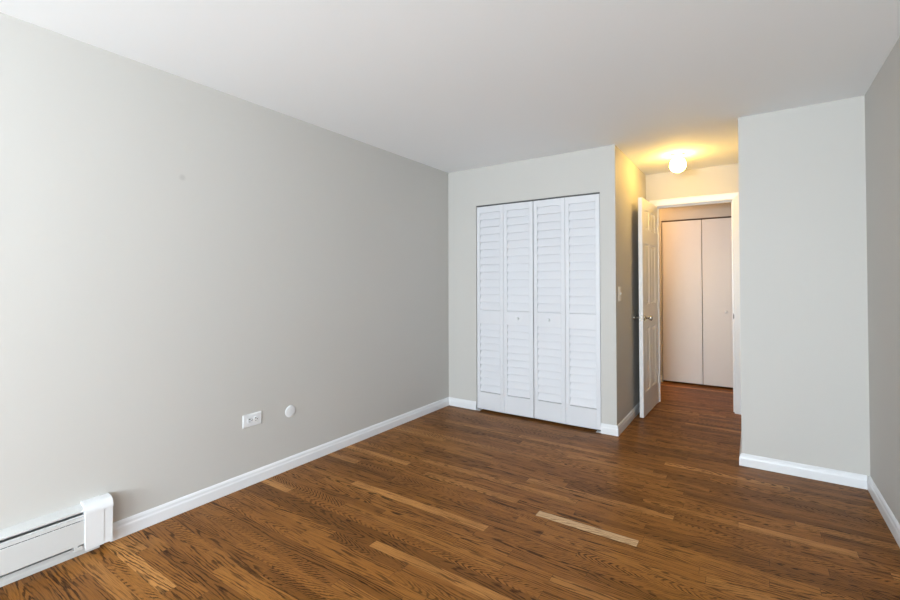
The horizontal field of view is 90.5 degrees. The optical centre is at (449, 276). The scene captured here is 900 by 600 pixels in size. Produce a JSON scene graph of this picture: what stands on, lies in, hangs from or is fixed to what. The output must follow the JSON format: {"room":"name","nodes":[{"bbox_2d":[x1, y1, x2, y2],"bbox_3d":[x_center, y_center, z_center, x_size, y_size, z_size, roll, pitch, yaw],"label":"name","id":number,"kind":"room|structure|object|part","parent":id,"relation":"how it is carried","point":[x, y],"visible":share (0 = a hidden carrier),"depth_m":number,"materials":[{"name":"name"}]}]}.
{"room":"empty bedroom","nodes":[
{"label":"empty bedroom","id":0,"kind":"room"},
{"bbox_2d":[0,12,448,529],"bbox_3d":[-1.751,0.092,2.251,0.120,2.440,8.595,-1,-1,34],"label":"wall","id":1,"kind":"structure","parent":0,"point":[182,259],"depth_m":2.50,"materials":[{"name":"beige paint"}]},
{"bbox_2d":[0,493,113,586],"bbox_3d":[-2.251,1.178,1.325,0.071,0.243,2.084,-1,-1,34],"label":"baseboard heater","id":2,"kind":"object","parent":1,"relation":"attached to","point":[30,547],"visible":1,"depth_m":2.00,"materials":[{"name":"white metal"}]},
{"bbox_3d":[-2.301,1.178,1.308,0.002,0.165,2.000,-1,-1,34],"label":"plate","id":3,"kind":"part","parent":2,"relation":"part of","materials":[{"name":"black"}]},
{"bbox_2d":[0,504,83,540],"bbox_3d":[-2.281,1.159,1.295,0.054,0.186,2.000,-1,-1,34],"label":"cover","id":4,"kind":"object","parent":2,"relation":"attached to","point":[67,524],"depth_m":2.00,"materials":[{"name":"metal"}]},
{"bbox_3d":[-2.259,1.113,1.280,0.007,0.022,1.999,-1,-1,34],"label":"rail","id":5,"kind":"part","parent":2,"relation":"part of","materials":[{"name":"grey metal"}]},
{"bbox_3d":[-2.260,1.181,1.280,0.016,0.109,1.999,-1,-1,34],"label":"panel","id":6,"kind":"part","parent":2,"relation":"part of","materials":[{"name":"white metal"}]},
{"bbox_3d":[-2.282,1.281,1.322,0.022,0.037,2.046,-1,-1,34],"label":"rail","id":7,"kind":"part","parent":2,"relation":"part of","materials":[{"name":"white metal"}]},
{"bbox_2d":[242,411,261,428],"bbox_3d":[-1.259,0.912,2.843,0.010,0.082,0.130,-1,-1,34],"label":"electrical outlet","id":8,"kind":"object","parent":1,"relation":"attached to","point":[252,419],"visible":1,"depth_m":2.84,"materials":[{"name":"white plastic"}]},
{"bbox_2d":[110,397,448,541],"bbox_3d":[-0.849,1.285,3.435,0.015,0.084,2.968,-1,-1,34],"label":"baseboard","id":9,"kind":"structure","parent":1,"relation":"attached to","point":[129,525],"depth_m":2.83,"materials":[{"name":"white paint"}]},
{"bbox_2d":[285,405,294,416],"bbox_3d":[-1.100,0.928,3.078,0.009,0.082,0.082,-1,-1,34],"label":"round cover plate","id":10,"kind":"object","parent":1,"relation":"attached to","point":[290,410],"visible":1,"depth_m":3.07,"materials":[{"name":"white plastic"}]},
{"bbox_2d":[0,380,899,599],"bbox_3d":[0.455,1.352,1.869,4.174,0.100,10.470,-1,-1,34],"label":"floor","id":11,"kind":"structure","parent":0,"point":[449,502],"depth_m":2.31,"materials":[{"name":"brown wood"}]},
{"bbox_2d":[0,0,899,174],"bbox_3d":[0.450,-1.188,1.904,4.174,0.100,10.470,-1,-1,34],"label":"ceiling","id":12,"kind":"structure","parent":0,"point":[448,86],"depth_m":2.33,"materials":[{"name":"white paint"}]},
{"bbox_2d":[669,153,685,172],"bbox_3d":[2.068,-1.028,4.049,0.138,0.164,0.138,-1,-1,34],"label":"ceiling light","id":13,"kind":"object","parent":12,"relation":"attached to","point":[678,164],"visible":1,"depth_m":4.01,"materials":[{"name":"white glass"}]},
{"bbox_2d":[448,145,619,425],"bbox_3d":[0.716,0.115,4.259,1.701,2.440,0.100,-1,-1,34],"label":"wall","id":14,"kind":"structure","parent":0,"point":[593,170],"depth_m":4.22,"materials":[{"name":"beige paint"}]},
{"bbox_2d":[448,397,476,409],"bbox_3d":[0.123,1.298,4.577,0.339,0.084,0.015,-1,-1,34],"label":"baseboard","id":15,"kind":"structure","parent":14,"relation":"attached to","point":[457,402],"depth_m":4.56,"materials":[{"name":"white paint"}]},
{"bbox_2d":[477,192,599,206],"bbox_3d":[0.789,-0.713,4.192,1.231,0.018,0.040,-1,-1,34],"label":"door track","id":16,"kind":"object","parent":14,"relation":"attached to","point":[596,192],"visible":0.62,"depth_m":4.14,"materials":[{"name":"grey metal"}]},
{"bbox_2d":[477,201,533,417],"bbox_3d":[0.524,0.306,4.332,0.608,2.022,0.056,-1,-1,34],"label":"door","id":17,"kind":"structure","parent":16,"relation":"hanging from","point":[505,235],"depth_m":4.32,"materials":[{"name":"white paint"}]},
{"bbox_3d":[0.404,0.308,4.427,0.303,2.022,0.028,-1,-1,36],"label":"panel","id":18,"kind":"part","parent":17,"relation":"part of","materials":[{"name":"white paint"}]},
{"bbox_3d":[0.656,0.305,4.255,0.303,2.022,0.028,-1,-1,33],"label":"panel","id":19,"kind":"part","parent":17,"relation":"part of","materials":[{"name":"white paint"}]},
{"bbox_2d":[533,194,600,429],"bbox_3d":[1.033,0.300,3.986,0.608,2.022,0.056,-1,-1,34],"label":"door","id":20,"kind":"structure","parent":16,"relation":"hanging from","point":[567,312],"depth_m":3.97,"materials":[{"name":"white paint"}]},
{"bbox_3d":[0.913,0.302,4.081,0.303,2.022,0.028,-1,-1,35],"label":"panel","id":21,"kind":"part","parent":20,"relation":"part of","materials":[{"name":"white paint"}]},
{"bbox_3d":[1.165,0.299,3.909,0.303,2.022,0.028,-1,-1,33],"label":"panel","id":22,"kind":"part","parent":20,"relation":"part of","materials":[{"name":"white paint"}]},
{"bbox_2d":[618,148,645,421],"bbox_3d":[1.743,0.114,4.346,0.100,2.440,1.200,-1,-1,34],"label":"wall","id":23,"kind":"structure","parent":0,"point":[631,180],"depth_m":4.14,"materials":[{"name":"beige paint"}]},
{"bbox_2d":[618,287,621,300],"bbox_3d":[1.466,0.147,3.833,0.016,0.125,0.080,-1,-1,34],"label":"light switch","id":24,"kind":"object","parent":23,"relation":"attached to","point":[619,288],"visible":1,"depth_m":3.81,"materials":[{"name":"beige plastic"}]},
{"bbox_2d":[601,402,639,435],"bbox_3d":[1.703,1.291,4.278,0.144,0.084,1.298,-1,-1,34],"label":"baseboard","id":25,"kind":"structure","parent":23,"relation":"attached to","point":[609,429],"depth_m":3.79,"materials":[{"name":"white paint"}]},
{"bbox_2d":[646,163,738,201],"bbox_3d":[2.088,0.121,4.910,3.239,2.440,0.120,-1,-1,34],"label":"wall","id":26,"kind":"structure","parent":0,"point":[724,178],"depth_m":4.57,"materials":[{"name":"beige paint"}]},
{"bbox_2d":[659,202,730,381],"bbox_3d":[2.985,0.129,5.633,3.800,2.440,0.100,-1,-1,34],"label":"wall","id":27,"kind":"structure","parent":0,"point":[720,209],"depth_m":5.64,"materials":[{"name":"beige paint"}]},
{"bbox_2d":[661,216,730,221],"bbox_3d":[3.116,-0.719,5.529,0.898,0.009,0.042,-1,-1,34],"label":"door track","id":28,"kind":"object","parent":27,"relation":"attached to","point":[725,216],"visible":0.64,"depth_m":5.56,"materials":[{"name":"brown"}]},
{"bbox_2d":[662,220,702,383],"bbox_3d":[2.932,0.311,5.638,0.446,2.032,0.028,-1,-1,34],"label":"door","id":29,"kind":"structure","parent":28,"relation":"hanging from","point":[681,240],"depth_m":5.62,"materials":[{"name":"white paint"}]},
{"bbox_2d":[702,218,732,387],"bbox_3d":[3.295,0.307,5.373,0.440,2.032,0.058,-1,-1,34],"label":"door","id":30,"kind":"structure","parent":28,"relation":"hanging from","point":[716,233],"depth_m":5.41,"materials":[{"name":"white paint"}]},
{"bbox_2d":[672,217,730,331],"bbox_3d":[3.324,0.131,5.821,1.400,2.440,0.592,-1,-1,34],"label":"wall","id":31,"kind":"structure","parent":0,"point":[727,217],"depth_m":6.05,"materials":[{"name":"white paint"}]},
{"bbox_2d":[738,95,869,479],"bbox_3d":[2.716,0.101,3.542,0.663,2.440,1.436,-1,-1,34],"label":"wall","id":32,"kind":"structure","parent":0,"point":[803,225],"depth_m":2.93,"materials":[{"name":"beige paint"}]},
{"bbox_2d":[649,192,740,413],"bbox_3d":[2.528,0.257,4.609,0.825,2.158,0.158,-1,-1,34],"label":"door frame","id":33,"kind":"structure","parent":32,"relation":"attached to","point":[733,197],"depth_m":4.37,"materials":[{"name":"white paint"}]},
{"bbox_2d":[633,197,658,417],"bbox_3d":[1.992,0.289,4.467,0.181,2.068,0.692,-1,-1,36],"label":"door","id":34,"kind":"structure","parent":33,"relation":"attached to","point":[647,212],"depth_m":4.36,"materials":[{"name":"white paint"}]},
{"bbox_2d":[739,432,899,546],"bbox_3d":[0.728,1.242,0.613,0.678,0.084,8.456,-1,-1,34],"label":"baseboard","id":35,"kind":"structure","parent":32,"relation":"attached to","point":[845,478],"depth_m":2.85,"materials":[{"name":"white paint"}]},
{"bbox_2d":[865,37,899,523],"bbox_3d":[1.027,0.060,0.362,0.120,2.440,8.595,-1,-1,34],"label":"wall","id":36,"kind":"structure","parent":0,"point":[882,98],"depth_m":2.39,"materials":[{"name":"beige paint"}]}
]}

